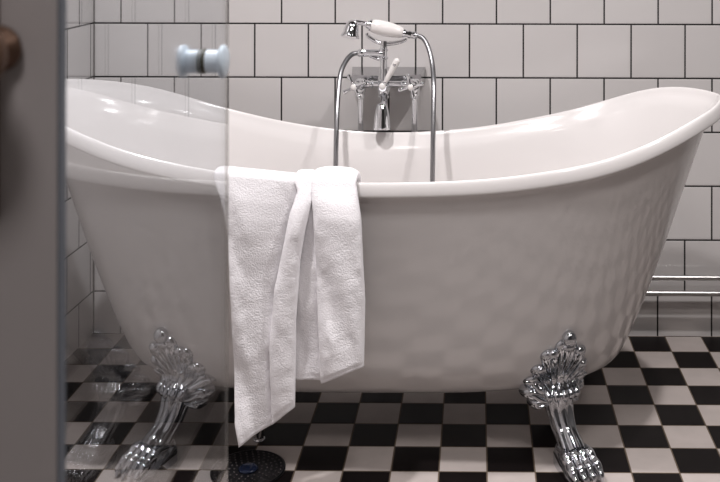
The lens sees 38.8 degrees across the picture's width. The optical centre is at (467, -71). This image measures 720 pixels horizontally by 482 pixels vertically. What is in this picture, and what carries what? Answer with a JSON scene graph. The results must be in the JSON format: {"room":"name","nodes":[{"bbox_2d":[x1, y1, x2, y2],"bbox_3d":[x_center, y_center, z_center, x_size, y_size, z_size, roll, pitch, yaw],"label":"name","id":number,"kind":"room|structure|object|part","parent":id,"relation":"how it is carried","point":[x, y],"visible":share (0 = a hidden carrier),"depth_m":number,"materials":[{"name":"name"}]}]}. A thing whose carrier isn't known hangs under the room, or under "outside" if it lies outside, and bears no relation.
{"room":"bathroom","nodes":[
{"label":"bathroom","id":0,"kind":"room"},
{"bbox_2d":[66,0,92,358],"bbox_3d":[-1.172,-0.102,0.914,0.120,2.650,3.813,0,0,2],"label":"wall","id":1,"kind":"structure","parent":0,"point":[79,13],"depth_m":2.72,"materials":[{"name":"white tile"}]},
{"bbox_2d":[0,0,65,481],"bbox_3d":[-0.701,0.106,0.712,0.817,2.024,0.109,0,0,1],"label":"door","id":2,"kind":"structure","parent":1,"relation":"in","point":[32,32],"depth_m":0.72,"materials":[{"name":"grey paint"}]},
{"bbox_3d":[-0.334,0.084,0.686,0.054,0.054,0.065,0,0,0],"label":"knob","id":3,"kind":"part","parent":2,"relation":"part of","materials":[{"name":"brown wood"}]},
{"bbox_2d":[176,45,229,77],"bbox_3d":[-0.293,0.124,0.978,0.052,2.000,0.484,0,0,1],"label":"door knob","id":4,"kind":"object","parent":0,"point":[202,61],"visible":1,"depth_m":1.10,"materials":[{"name":"clear glass"},{"name":"polished metal"}]},
{"bbox_3d":[-0.307,0.144,1.113,0.022,0.036,0.036,0,0,0],"label":"knob","id":5,"kind":"part","parent":4,"relation":"part of","materials":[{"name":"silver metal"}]},
{"bbox_3d":[-0.277,0.144,1.113,0.022,0.036,0.036,0,0,0],"label":"knob","id":6,"kind":"part","parent":4,"relation":"part of","materials":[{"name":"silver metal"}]},
{"bbox_2d":[66,333,719,481],"bbox_3d":[0.223,1.175,0.952,3.267,0.100,3.908,0,0,1],"label":"floor","id":7,"kind":"structure","parent":0,"point":[651,413],"depth_m":2.29,"materials":[{"name":"tile"}]},
{"bbox_2d":[210,450,285,481],"bbox_3d":[-0.458,1.120,2.104,0.154,0.008,0.154,0,0,1],"label":"floor drain","id":8,"kind":"object","parent":7,"relation":"on","point":[248,465],"visible":1,"depth_m":2.11,"materials":[{"name":"black metal"}]},
{"bbox_2d":[66,79,719,481],"bbox_3d":[-0.210,0.737,2.316,1.583,0.775,0.601,0,0,1],"label":"bathtub","id":9,"kind":"object","parent":7,"relation":"on","point":[528,263],"visible":0.95,"depth_m":2.11,"materials":[{"name":"white ceramic"}]},
{"bbox_3d":[-0.642,0.980,2.124,0.151,0.287,0.183,0,0,29],"label":"leg","id":10,"kind":"part","parent":9,"relation":"part of","materials":[{"name":"silver metal"}]},
{"bbox_2d":[213,166,364,446],"bbox_3d":[-0.358,0.746,2.078,0.311,0.534,0.223,0,0,1],"label":"towel","id":11,"kind":"object","parent":9,"relation":"hanging from","point":[295,246],"visible":0.98,"depth_m":2.00,"materials":[{"name":"white fabric"}]},
{"bbox_2d":[342,33,424,131],"bbox_3d":[-0.217,0.696,2.668,0.212,0.857,0.284,0,0,1],"label":"mixer","id":12,"kind":"object","parent":9,"relation":"attached to","point":[383,77],"visible":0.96,"depth_m":2.63,"materials":[{"name":"silver metal"}]},
{"bbox_3d":[-0.285,0.400,2.603,0.063,0.064,0.060,0,0,12],"label":"handle","id":13,"kind":"part","parent":12,"relation":"part of","materials":[{"name":"silver metal"}]},
{"bbox_3d":[-0.217,0.460,2.588,0.044,0.090,0.121,0,0,0],"label":"spout","id":14,"kind":"part","parent":12,"relation":"part of","materials":[{"name":"silver metal"}]},
{"bbox_2d":[333,19,435,181],"bbox_3d":[-0.206,0.559,2.560,0.254,0.653,0.193,0,0,1],"label":"shower","id":15,"kind":"object","parent":12,"relation":"on","point":[379,27],"visible":0.56,"depth_m":2.60,"materials":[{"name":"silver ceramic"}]},
{"bbox_3d":[-0.196,0.361,2.599,0.042,0.064,0.020,0,0,0],"label":"lever","id":16,"kind":"part","parent":12,"relation":"part of","materials":[{"name":"white ceramic"}]},
{"bbox_3d":[-0.145,0.400,2.601,0.068,0.069,0.062,0,0,0],"label":"handle","id":17,"kind":"part","parent":12,"relation":"part of","materials":[{"name":"silver metal"}]},
{"bbox_3d":[0.193,0.982,2.125,0.170,0.287,0.203,0,0,0],"label":"leg","id":18,"kind":"part","parent":9,"relation":"part of","materials":[{"name":"silver metal"}]},
{"bbox_2d":[94,0,719,335],"bbox_3d":[0.242,-0.100,2.866,3.267,2.650,0.120,0,0,1],"label":"wall","id":19,"kind":"structure","parent":0,"point":[496,61],"depth_m":2.81,"materials":[{"name":"white tile"}]},
{"bbox_2d":[93,0,94,333],"bbox_3d":[-1.042,-0.102,2.817,0.008,2.450,0.006,0,0,1],"label":"trim","id":20,"kind":"structure","parent":19,"relation":"attached to","point":[93,0],"depth_m":2.81,"materials":[{"name":"grey"}]},
{"bbox_2d":[646,290,719,295],"bbox_3d":[0.837,0.993,2.775,1.869,0.019,0.051,0,0,1],"label":"pipe","id":21,"kind":"object","parent":19,"relation":"attached to","point":[649,292],"visible":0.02,"depth_m":2.75,"materials":[{"name":"silver metal"}]},
{"bbox_2d":[651,275,719,280],"bbox_3d":[0.847,0.951,2.775,1.849,0.019,0.051,0,0,1],"label":"pipe","id":22,"kind":"object","parent":19,"relation":"attached to","point":[655,277],"visible":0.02,"depth_m":2.75,"materials":[{"name":"silver metal"}]}
]}

